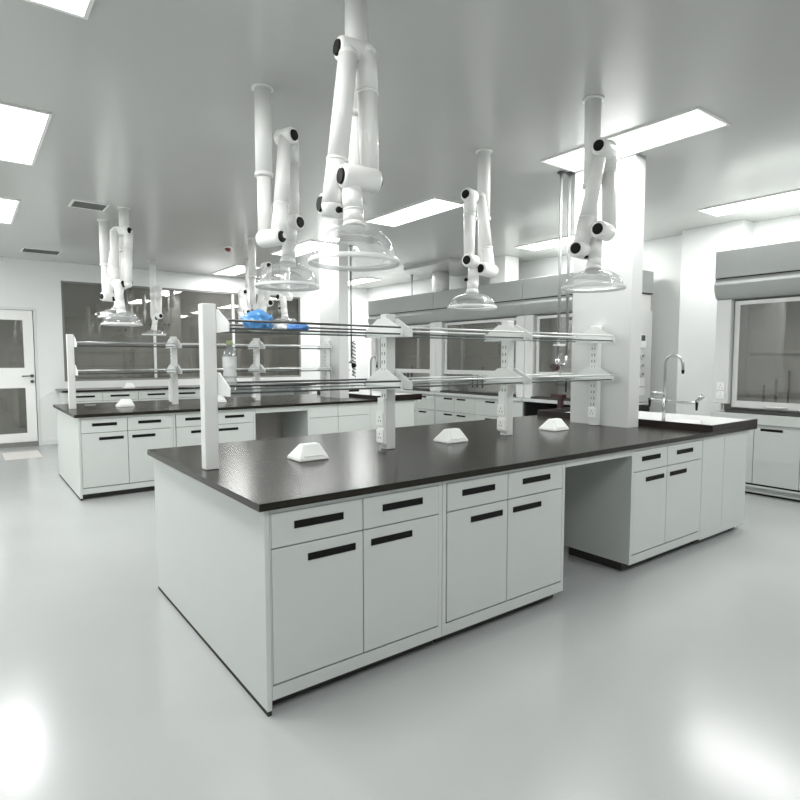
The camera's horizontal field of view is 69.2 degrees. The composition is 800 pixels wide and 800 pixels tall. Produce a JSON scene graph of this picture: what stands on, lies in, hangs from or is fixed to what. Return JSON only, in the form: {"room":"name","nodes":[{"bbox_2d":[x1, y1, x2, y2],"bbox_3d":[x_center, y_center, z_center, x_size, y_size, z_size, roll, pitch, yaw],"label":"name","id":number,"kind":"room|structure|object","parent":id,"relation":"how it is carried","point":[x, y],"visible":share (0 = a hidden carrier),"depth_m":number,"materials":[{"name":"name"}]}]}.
{"room":"science laboratory","nodes":[
{"label":"science laboratory","id":0,"kind":"room"},
{"bbox_2d":[0,281,300,433],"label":"window","id":1,"kind":"structure","parent":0,"point":[83,305],"depth_m":11.91,"materials":[{"name":"clear glass"}]},
{"bbox_2d":[0,257,367,444],"bbox_3d":[-4.536,-0.814,10.287,9.850,2.950,0.120,-3,5,-37],"label":"wall","id":2,"kind":"structure","parent":0,"point":[36,284],"depth_m":9.62,"materials":[{"name":"white paint"}]},
{"bbox_2d":[0,306,41,447],"bbox_3d":[-6.193,-0.349,9.042,0.950,2.200,0.164,-3,5,-37],"label":"door","id":3,"kind":"structure","parent":2,"relation":"in","point":[26,377],"depth_m":9.22,"materials":[{"name":"white metal"}]},
{"bbox_2d":[42,438,57,444],"bbox_3d":[-3.430,0.560,11.137,5.880,0.090,0.012,-3,5,-37],"label":"baseboard","id":4,"kind":"structure","parent":2,"relation":"attached to","point":[44,441],"depth_m":9.43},
{"bbox_2d":[319,243,348,397],"bbox_3d":[-0.934,-0.666,8.202,0.150,2.950,0.545,-3,5,-37],"label":"column","id":5,"kind":"structure","parent":0,"point":[333,291],"depth_m":8.01,"materials":[{"name":"paint"}]},
{"bbox_2d":[0,444,799,799],"bbox_3d":[-0.319,1.103,4.809,9.850,0.100,14.300,-3,5,-37],"label":"floor","id":6,"kind":"structure","parent":0,"point":[674,675],"depth_m":2.44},
{"bbox_2d":[2,450,42,459],"bbox_3d":[-5.471,0.797,8.396,0.450,0.004,0.750,-3,5,-37],"label":"sheet","id":7,"kind":"object","parent":6,"relation":"on","point":[23,454],"visible":1,"depth_m":8.34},
{"bbox_2d":[56,409,82,500],"bbox_3d":[-3.603,0.537,6.299,0.020,0.818,1.592,-3,5,-37],"label":"end panel","id":8,"kind":"object","parent":6,"relation":"on","point":[68,427],"visible":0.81,"depth_m":6.12,"materials":[{"name":"white"}]},
{"bbox_2d":[58,391,137,403],"bbox_3d":[-4.925,0.283,9.498,1.050,0.872,0.724,-3,5,-37],"label":"base cabinet","id":9,"kind":"object","parent":6,"relation":"on","point":[109,396],"visible":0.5,"depth_m":9.19,"materials":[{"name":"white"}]},
{"bbox_2d":[80,413,173,498],"bbox_3d":[-2.982,0.542,6.220,0.873,0.818,0.724,-3,5,-37],"label":"base cabinet","id":10,"kind":"object","parent":6,"relation":"on","point":[115,460],"visible":0.89,"depth_m":5.89,"materials":[{"name":"white metal"}]},
{"bbox_2d":[138,389,199,400],"bbox_3d":[-4.078,0.238,10.134,1.050,0.872,0.724,-3,5,-37],"label":"base cabinet","id":11,"kind":"object","parent":6,"relation":"on","point":[143,395],"visible":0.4,"depth_m":9.74,"materials":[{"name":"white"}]},
{"bbox_2d":[55,382,302,392],"bbox_3d":[-3.630,-0.238,10.438,4.370,0.030,0.766,-3,5,-37],"label":"countertop","id":12,"kind":"structure","parent":11,"relation":"on","point":[106,389],"depth_m":9.54,"materials":[{"name":"black stone"}]},
{"bbox_2d":[122,383,134,387],"bbox_3d":[-4.559,-0.245,9.733,0.176,0.084,0.150,-3,5,-37],"label":"box","id":13,"kind":"object","parent":12,"relation":"on","point":[126,385],"visible":0.99,"depth_m":9.69,"materials":[{"name":"white plastic"}]},
{"bbox_2d":[154,458,271,716],"bbox_3d":[-0.985,0.780,2.865,0.020,0.818,1.592,-3,5,-37],"label":"end panel","id":14,"kind":"object","parent":6,"relation":"on","point":[213,549],"visible":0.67,"depth_m":2.62,"materials":[{"name":"white"}]},
{"bbox_2d":[173,408,255,446],"bbox_3d":[-2.263,0.504,6.761,0.922,0.818,0.724,-3,5,-37],"label":"base cabinet","id":15,"kind":"object","parent":6,"relation":"on","point":[236,425],"visible":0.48,"depth_m":6.50,"materials":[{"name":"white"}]},
{"bbox_2d":[255,406,307,439],"bbox_3d":[-1.632,0.459,7.252,0.676,0.799,0.745,-3,5,-37],"label":"panel","id":16,"kind":"object","parent":6,"relation":"on","point":[268,421],"visible":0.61,"depth_m":7.58,"materials":[{"name":"white metal"}]},
{"bbox_2d":[294,385,311,394],"bbox_3d":[-1.969,0.124,11.727,0.060,0.873,0.660,-3,5,-37],"label":"base cabinet","id":17,"kind":"object","parent":6,"relation":"on","point":[310,392],"visible":0.14,"depth_m":11.61,"materials":[{"name":"white"}]},
{"bbox_2d":[282,402,369,437],"bbox_3d":[-0.983,0.435,7.724,0.925,0.818,0.721,-3,5,-37],"label":"base cabinet","id":18,"kind":"object","parent":6,"relation":"on","point":[348,417],"visible":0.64,"depth_m":7.41,"materials":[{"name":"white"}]},
{"bbox_2d":[269,482,441,704],"bbox_3d":[-0.364,0.785,2.786,0.873,0.818,0.724,-3,5,-37],"label":"base cabinet","id":19,"kind":"object","parent":6,"relation":"on","point":[356,581],"visible":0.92,"depth_m":2.46,"materials":[{"name":"white painted metal"},{"name":"black plastic"}]},
{"bbox_2d":[370,400,413,429],"bbox_3d":[-0.566,0.377,8.559,0.742,0.817,1.557,-3,5,-37],"label":"base cabinet","id":20,"kind":"object","parent":6,"relation":"on","point":[404,409],"visible":0.2,"depth_m":8.00,"materials":[{"name":"grey"}]},
{"bbox_2d":[53,390,421,417],"bbox_3d":[-1.910,0.012,7.541,4.320,0.107,1.640,-3,5,-37],"label":"countertop","id":21,"kind":"structure","parent":20,"relation":"on","point":[102,409],"depth_m":7.04,"materials":[{"name":"black stone"}]},
{"bbox_2d":[115,399,134,406],"bbox_3d":[-3.131,0.032,6.601,0.176,0.084,0.150,-3,5,-37],"label":"box","id":22,"kind":"object","parent":21,"relation":"on","point":[123,402],"visible":1,"depth_m":6.56,"materials":[{"name":"white plastic"}]},
{"bbox_2d":[66,334,331,408],"bbox_3d":[-2.289,-0.373,7.209,3.225,0.804,0.380,-3,5,-37],"label":"rack","id":23,"kind":"object","parent":21,"relation":"on","point":[173,343],"visible":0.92,"depth_m":6.89,"materials":[{"name":"white metal"}]},
{"bbox_2d":[218,395,226,402],"bbox_3d":[-2.276,-0.014,7.244,0.176,0.084,0.150,-3,5,-37],"label":"box","id":24,"kind":"object","parent":21,"relation":"on","point":[220,398],"visible":0.4,"depth_m":7.21,"materials":[{"name":"white plastic"}]},
{"bbox_2d":[364,356,377,394],"bbox_3d":[-0.352,-0.330,8.184,0.066,0.580,0.449,-4,5,-41],"label":"faucet","id":25,"kind":"object","parent":21,"relation":"on","point":[372,356],"visible":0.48,"depth_m":8.24,"materials":[{"name":"silver metal"}]},
{"bbox_2d":[368,292,435,425],"bbox_3d":[0.283,-0.632,10.832,0.812,2.509,1.944,-3,5,-37],"label":"fume hood","id":26,"kind":"object","parent":6,"relation":"on","point":[414,357],"visible":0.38,"depth_m":10.33,"materials":[{"name":"grey metal"}]},
{"bbox_2d":[432,272,448,291],"bbox_3d":[0.712,-2.036,10.172,0.340,0.383,0.340,-3,5,-37],"label":"duct","id":27,"kind":"object","parent":26,"relation":"on","point":[440,280],"visible":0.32,"depth_m":10.04,"materials":[{"name":"white metal"}]},
{"bbox_2d":[433,279,524,423],"bbox_3d":[1.456,-0.522,9.279,0.812,2.509,1.944,-3,5,-37],"label":"fume hood","id":28,"kind":"object","parent":6,"relation":"on","point":[454,357],"visible":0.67,"depth_m":9.19,"materials":[{"name":"grey metal"}]},
{"bbox_2d":[490,255,518,283],"bbox_3d":[1.614,-1.979,8.975,0.360,0.439,0.380,-3,5,-37],"label":"duct","id":29,"kind":"object","parent":28,"relation":"on","point":[508,266],"visible":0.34,"depth_m":8.84,"materials":[{"name":"white metal"}]},
{"bbox_2d":[432,461,564,641],"bbox_3d":[0.355,0.747,3.327,0.922,0.818,0.724,-3,5,-37],"label":"base cabinet","id":30,"kind":"object","parent":6,"relation":"on","point":[503,532],"visible":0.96,"depth_m":3.00,"materials":[{"name":"white metal"}]},
{"bbox_2d":[551,394,565,407],"bbox_3d":[2.093,0.387,7.622,0.260,0.929,0.240,-3,5,-37],"label":"stand","id":31,"kind":"object","parent":6,"relation":"on","point":[560,401],"visible":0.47,"depth_m":7.58,"materials":[{"name":"red"}]},
{"bbox_2d":[522,270,653,415],"bbox_3d":[2.494,-0.425,7.904,0.812,2.509,1.494,-3,5,-37],"label":"fume hood","id":32,"kind":"object","parent":6,"relation":"on","point":[540,294],"visible":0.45,"depth_m":8.14,"materials":[{"name":"grey"}]},
{"bbox_2d":[639,378,644,385],"bbox_3d":[3.096,-0.230,7.426,0.130,0.104,0.014,-3,5,-37],"label":"light switch","id":33,"kind":"object","parent":32,"relation":"attached to","point":[642,380],"visible":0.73,"depth_m":7.42,"materials":[{"name":"white plastic"}]},
{"bbox_2d":[639,388,644,395],"bbox_3d":[3.096,-0.105,7.435,0.130,0.104,0.014,-3,5,-37],"label":"light switch","id":34,"kind":"object","parent":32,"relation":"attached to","point":[641,390],"visible":0.73,"depth_m":7.42,"materials":[{"name":"white plastic"}]},
{"bbox_2d":[640,334,646,347],"bbox_3d":[3.096,-0.754,7.389,0.150,0.180,0.014,-3,5,-37],"label":"thermostat","id":35,"kind":"object","parent":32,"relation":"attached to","point":[643,336],"visible":0.67,"depth_m":7.39,"materials":[{"name":"white plastic"}]},
{"bbox_2d":[564,438,702,570],"bbox_3d":[1.636,0.679,4.289,0.925,0.818,0.724,-3,5,-37],"label":"base cabinet","id":36,"kind":"object","parent":6,"relation":"on","point":[622,513],"visible":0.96,"depth_m":3.94,"materials":[{"name":"white painted steel"},{"name":"black plastic"}]},
{"bbox_2d":[565,450,631,466],"bbox_3d":[0.986,0.703,3.818,0.676,0.799,0.745,-3,5,-37],"label":"panel","id":37,"kind":"object","parent":36,"relation":"attached to","point":[575,462],"visible":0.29,"depth_m":3.48,"materials":[{"name":"white metal"}]},
{"bbox_2d":[690,430,747,543],"bbox_3d":[2.052,0.620,5.124,0.742,0.817,1.557,-3,5,-37],"label":"base cabinet","id":38,"kind":"object","parent":6,"relation":"on","point":[723,474],"visible":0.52,"depth_m":4.48,"materials":[{"name":"grey metal"}]},
{"bbox_2d":[147,407,757,511],"bbox_3d":[0.708,0.255,4.107,4.320,0.107,1.640,-3,5,-37],"label":"countertop","id":39,"kind":"structure","parent":38,"relation":"on","point":[259,475],"depth_m":3.35,"materials":[{"name":"black stone"}]},
{"bbox_2d":[287,442,328,461],"bbox_3d":[-0.499,0.277,3.140,0.176,0.084,0.150,-3,5,-37],"label":"box","id":40,"kind":"object","parent":39,"relation":"on","point":[313,451],"visible":1,"depth_m":3.10,"materials":[{"name":"white plastic"}]},
{"bbox_2d":[198,303,614,469],"bbox_3d":[0.329,-0.130,3.775,3.225,0.804,0.380,-3,5,-37],"label":"rack","id":41,"kind":"object","parent":39,"relation":"on","point":[211,321],"visible":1,"depth_m":3.44,"materials":[{"name":"white metal"}]},
{"bbox_2d":[222,340,236,390],"bbox_3d":[-0.841,-0.170,2.864,0.068,0.247,0.068,-3,5,-37],"label":"water bottle","id":42,"kind":"object","parent":41,"relation":"on","point":[229,363],"visible":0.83,"depth_m":2.84,"materials":[{"name":"plastic"}]},
{"bbox_2d":[240,309,272,328],"bbox_3d":[-0.716,-0.405,2.907,0.157,0.104,0.196,-3,5,-37],"label":"plastic bag","id":43,"kind":"object","parent":41,"relation":"on","point":[259,314],"visible":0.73,"depth_m":2.85,"materials":[{"name":"blue plastic"}]},
{"bbox_2d":[273,324,286,328],"bbox_3d":[-0.613,-0.372,2.963,0.064,0.030,0.102,-2,4,-25],"label":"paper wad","id":44,"kind":"object","parent":41,"relation":"on","point":[279,326],"visible":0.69,"depth_m":2.93,"materials":[{"name":"white paper"}]},
{"bbox_2d":[287,324,309,329],"bbox_3d":[-0.539,-0.384,3.046,0.117,0.043,0.170,-3,5,-37],"label":"cleaning cloth","id":45,"kind":"object","parent":41,"relation":"on","point":[290,326],"visible":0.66,"depth_m":2.99,"materials":[{"name":"blue fabric"}]},
{"bbox_2d":[376,413,383,426],"bbox_3d":[-0.120,0.116,3.453,0.008,0.080,0.072,-3,5,-37],"label":"power outlet","id":46,"kind":"object","parent":41,"relation":"attached to","point":[379,416],"depth_m":3.45,"materials":[{"name":"white plastic"}]},
{"bbox_2d":[376,429,383,442],"bbox_3d":[-0.120,0.216,3.460,0.008,0.080,0.072,-3,5,-37],"label":"power outlet","id":47,"kind":"object","parent":41,"relation":"attached to","point":[379,432],"depth_m":3.45,"materials":[{"name":"white plastic"}]},
{"bbox_2d":[497,404,504,415],"bbox_3d":[0.709,0.072,4.076,0.008,0.080,0.072,-3,5,-37],"label":"power outlet","id":48,"kind":"object","parent":41,"relation":"attached to","point":[500,407],"depth_m":4.07,"materials":[{"name":"white plastic"}]},
{"bbox_2d":[497,418,504,429],"bbox_3d":[0.709,0.172,4.083,0.008,0.080,0.072,-3,5,-37],"label":"power outlet","id":49,"kind":"object","parent":41,"relation":"attached to","point":[500,421],"depth_m":4.08,"materials":[{"name":"white plastic"}]},
{"bbox_2d":[588,407,595,417],"bbox_3d":[1.561,0.102,4.721,0.008,0.080,0.072,-3,5,-37],"label":"power outlet","id":50,"kind":"object","parent":41,"relation":"attached to","point":[591,410],"depth_m":4.72,"materials":[{"name":"white plastic"}]},
{"bbox_2d":[433,428,467,443],"bbox_3d":[0.333,0.230,3.796,0.176,0.084,0.150,-3,5,-37],"label":"box","id":51,"kind":"object","parent":39,"relation":"on","point":[452,435],"visible":1,"depth_m":3.75,"materials":[{"name":"white plastic"}]},
{"bbox_2d":[539,418,568,430],"bbox_3d":[1.175,0.185,4.429,0.176,0.084,0.150,-3,5,-37],"label":"box","id":52,"kind":"object","parent":39,"relation":"on","point":[555,424],"visible":1,"depth_m":4.39,"materials":[{"name":"white plastic"}]},
{"bbox_2d":[648,354,704,420],"bbox_3d":[2.266,-0.086,4.749,0.066,0.580,0.449,-4,5,-41],"label":"faucet","id":53,"kind":"object","parent":39,"relation":"on","point":[663,400],"visible":0.93,"depth_m":4.81,"materials":[{"name":"silver metal"}]},
{"bbox_2d":[710,240,799,501],"bbox_3d":[4.130,-0.271,5.737,0.812,2.509,1.674,-3,5,-37],"label":"fume hood","id":54,"kind":"object","parent":6,"relation":"on","point":[757,288],"visible":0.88,"depth_m":6.03,"materials":[{"name":"grey metal"}]},
{"bbox_2d":[716,391,724,398],"bbox_3d":[3.401,-0.055,6.156,0.010,0.076,0.080,-3,5,-37],"label":"power outlet","id":55,"kind":"object","parent":54,"relation":"attached to","point":[720,394],"visible":1,"depth_m":6.15,"materials":[{"name":"white plastic"}]},
{"bbox_2d":[717,382,724,389],"bbox_3d":[3.401,-0.145,6.149,0.010,0.080,0.080,-3,5,-37],"label":"power outlet","id":56,"kind":"object","parent":54,"relation":"attached to","point":[720,386],"visible":1,"depth_m":6.14,"materials":[{"name":"white plastic"}]},
{"bbox_2d":[0,0,799,288],"bbox_3d":[-0.319,-1.939,4.594,9.850,0.100,14.300,-3,5,-37],"label":"ceiling","id":57,"kind":"structure","parent":0,"point":[150,103],"depth_m":3.68,"materials":[{"name":"white paint"}]},
{"bbox_2d":[0,197,20,223],"bbox_3d":[-4.272,-1.987,6.061,0.430,0.012,1.230,-3,5,-37],"label":"recessed light","id":58,"kind":"object","parent":57,"relation":"in","point":[8,206],"visible":1,"depth_m":6.04,"materials":[{"name":"white plastic"}]},
{"bbox_2d":[0,101,51,165],"bbox_3d":[-2.750,-1.844,4.045,0.430,0.012,1.230,-3,5,-37],"label":"recessed light","id":59,"kind":"object","parent":57,"relation":"in","point":[23,129],"visible":1,"depth_m":3.98,"materials":[{"name":"white plastic"}]},
{"bbox_2d":[20,247,61,254],"bbox_3d":[-5.202,-2.153,8.404,0.480,0.012,0.370,-3,5,-37],"label":"ceiling vent","id":60,"kind":"object","parent":57,"relation":"in","point":[24,249],"visible":1,"depth_m":8.38,"materials":[{"name":"black metal"}]},
{"bbox_2d":[24,0,94,19],"bbox_3d":[-1.234,-1.702,2.037,0.430,0.012,1.230,-3,5,-37],"label":"recessed light","id":61,"kind":"object","parent":57,"relation":"in","point":[77,8],"visible":1,"depth_m":2.55,"materials":[{"name":"white plastic"}]},
{"bbox_2d":[34,0,88,15],"bbox_3d":[-1.234,-1.704,2.037,0.394,0.007,1.194,-3,5,-37],"label":"diffuser","id":62,"kind":"object","parent":61,"relation":"attached to","point":[71,7],"depth_m":2.55,"materials":[{"name":"white plastic"}]},
{"bbox_2d":[68,199,109,211],"bbox_3d":[-3.164,-1.975,5.895,0.330,0.012,0.300,-3,5,-37],"label":"ceiling vent","id":63,"kind":"object","parent":57,"relation":"in","point":[74,203],"visible":1,"depth_m":5.87,"materials":[{"name":"black metal"}]},
{"bbox_2d":[97,219,137,319],"bbox_3d":[-3.166,-1.461,6.432,0.400,1.114,0.577,-3,5,-37],"label":"extraction arm","id":64,"kind":"object","parent":57,"relation":"hanging from","point":[107,294],"visible":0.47,"depth_m":6.50},
{"bbox_2d":[101,206,142,325],"bbox_3d":[-2.832,-1.365,5.843,0.380,1.222,0.471,-3,5,-37],"label":"extraction arm","id":65,"kind":"object","parent":57,"relation":"hanging from","point":[124,231],"visible":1,"depth_m":5.89},
{"bbox_2d":[142,261,165,335],"bbox_3d":[-3.900,-1.617,9.166,0.360,1.188,0.377,2,4,20],"label":"extraction arm","id":66,"kind":"object","parent":57,"relation":"hanging from","point":[155,291],"visible":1,"depth_m":9.19},
{"bbox_2d":[224,246,231,251],"bbox_3d":[-2.400,-2.103,8.094,0.100,0.068,0.100,-3,5,-37],"label":"fire alarm","id":67,"kind":"object","parent":57,"relation":"attached to","point":[227,248],"visible":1,"depth_m":8.06,"materials":[{"name":"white plastic"}]},
{"bbox_2d":[212,265,260,275],"bbox_3d":[-2.892,-2.281,10.220,0.430,0.012,1.230,-3,5,-37],"label":"recessed light","id":68,"kind":"object","parent":57,"relation":"in","point":[234,270],"visible":0.77,"depth_m":10.26,"materials":[{"name":"white plastic"}]},
{"bbox_2d":[230,259,251,329],"bbox_3d":[-2.486,-1.653,9.050,0.350,1.100,0.354,-1,4,-11],"label":"extraction arm","id":69,"kind":"object","parent":57,"relation":"hanging from","point":[244,306],"visible":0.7,"depth_m":9.09},
{"bbox_2d":[247,238,272,330],"bbox_3d":[-1.810,-1.489,7.422,0.360,1.197,0.521,-3,5,-37],"label":"extraction arm","id":70,"kind":"object","parent":57,"relation":"hanging from","point":[264,301],"visible":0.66,"depth_m":7.48},
{"bbox_2d":[272,265,292,324],"bbox_3d":[-1.516,-1.540,7.542,0.369,1.113,0.432,-3,5,-37],"label":"extraction arm","id":71,"kind":"object","parent":57,"relation":"hanging from","point":[282,296],"visible":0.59,"depth_m":7.54},
{"bbox_2d":[251,82,319,291],"bbox_3d":[-0.671,-1.236,3.418,0.386,1.138,0.380,-3,5,-37],"label":"extraction arm","id":72,"kind":"object","parent":57,"relation":"hanging from","point":[279,227],"visible":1,"depth_m":3.35},
{"bbox_2d":[270,240,336,256],"bbox_3d":[-1.389,-2.140,8.228,0.430,0.012,1.230,-3,5,-37],"label":"recessed light","id":73,"kind":"object","parent":57,"relation":"in","point":[309,246],"visible":0.8,"depth_m":8.10,"materials":[{"name":"white plastic"}]},
{"bbox_2d":[348,245,355,376],"bbox_3d":[-0.719,-1.224,8.060,0.215,1.816,0.106,-1,4,-15],"label":"pipe","id":74,"kind":"object","parent":57,"relation":"hanging from","point":[353,364],"visible":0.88,"depth_m":8.08,"materials":[{"name":"metal"}]},
{"bbox_2d":[307,0,399,271],"bbox_3d":[-0.198,-1.133,2.303,0.377,1.185,0.424,-3,5,-37],"label":"extraction arm","id":75,"kind":"object","parent":57,"relation":"hanging from","point":[352,171],"visible":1,"depth_m":2.34},
{"bbox_2d":[348,277,381,285],"bbox_3d":[-0.887,-2.388,11.726,0.430,0.012,1.230,-3,5,-37],"label":"recessed light","id":76,"kind":"object","parent":57,"relation":"in","point":[364,279],"visible":0.69,"depth_m":11.50,"materials":[{"name":"white plastic"}]},
{"bbox_2d":[364,197,463,226],"bbox_3d":[0.134,-1.998,6.212,0.430,0.012,1.230,-3,5,-37],"label":"recessed light","id":77,"kind":"object","parent":57,"relation":"in","point":[432,206],"visible":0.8,"depth_m":6.16,"materials":[{"name":"white plastic"}]},
{"bbox_2d":[447,148,497,310],"bbox_3d":[0.559,-1.269,4.268,0.432,1.191,0.366,-3,5,-37],"label":"extraction arm","id":78,"kind":"object","parent":57,"relation":"hanging from","point":[483,264],"visible":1,"depth_m":4.31},
{"bbox_2d":[515,235,573,250],"bbox_3d":[2.139,-2.104,7.718,0.430,0.012,1.230,-3,5,-37],"label":"recessed light","id":79,"kind":"object","parent":57,"relation":"in","point":[551,243],"visible":0.51,"depth_m":7.88,"materials":[{"name":"white plastic"}]},
{"bbox_2d":[550,171,574,377],"bbox_3d":[1.376,-1.048,4.912,0.180,1.724,0.083,-2,4,-25],"label":"pipe","id":80,"kind":"object","parent":57,"relation":"hanging from","point":[556,366],"visible":0.95,"depth_m":4.90,"materials":[{"name":"metal"}]},
{"bbox_2d":[561,94,625,292],"bbox_3d":[1.151,-1.224,3.374,0.412,1.155,0.364,-3,5,-37],"label":"extraction arm","id":81,"kind":"object","parent":57,"relation":"hanging from","point":[600,153],"visible":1,"depth_m":3.39},
{"bbox_2d":[541,106,730,171],"bbox_3d":[1.649,-1.855,4.204,0.430,0.012,1.230,-3,5,-37],"label":"recessed light","id":82,"kind":"object","parent":57,"relation":"in","point":[697,120],"visible":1,"depth_m":4.02,"materials":[{"name":"white plastic"}]},
{"bbox_2d":[697,189,799,216],"bbox_3d":[3.655,-1.962,5.710,0.430,0.012,1.230,-3,5,-37],"label":"recessed light","id":83,"kind":"object","parent":57,"relation":"in","point":[791,196],"visible":1,"depth_m":5.81,"materials":[{"name":"white plastic"}]},
{"bbox_2d":[368,215,799,413],"bbox_3d":[3.575,-0.616,7.502,0.150,2.950,14.100,-3,5,-37],"label":"wall","id":84,"kind":"structure","parent":0,"point":[662,256],"depth_m":7.56,"materials":[{"name":"white paint"}]},
{"bbox_2d":[404,258,467,276],"bbox_3d":[0.903,-2.230,9.795,1.230,0.055,1.150,-3,5,-37],"label":"trim","id":85,"kind":"structure","parent":84,"relation":"attached to","point":[455,267],"depth_m":9.63,"materials":[{"name":"white"}]},
{"bbox_2d":[676,219,752,416],"bbox_3d":[3.740,-0.577,6.952,0.250,2.950,0.700,-3,5,-37],"label":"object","id":86,"kind":"structure","parent":84,"relation":"attached to","point":[700,245],"depth_m":6.92,"materials":[{"name":"white paint"}]},
{"bbox_2d":[570,154,645,427],"bbox_3d":[1.684,-0.423,4.767,0.150,2.950,0.545,-3,5,-37],"label":"column","id":87,"kind":"structure","parent":0,"point":[618,313],"depth_m":4.58,"materials":[{"name":"paint"}]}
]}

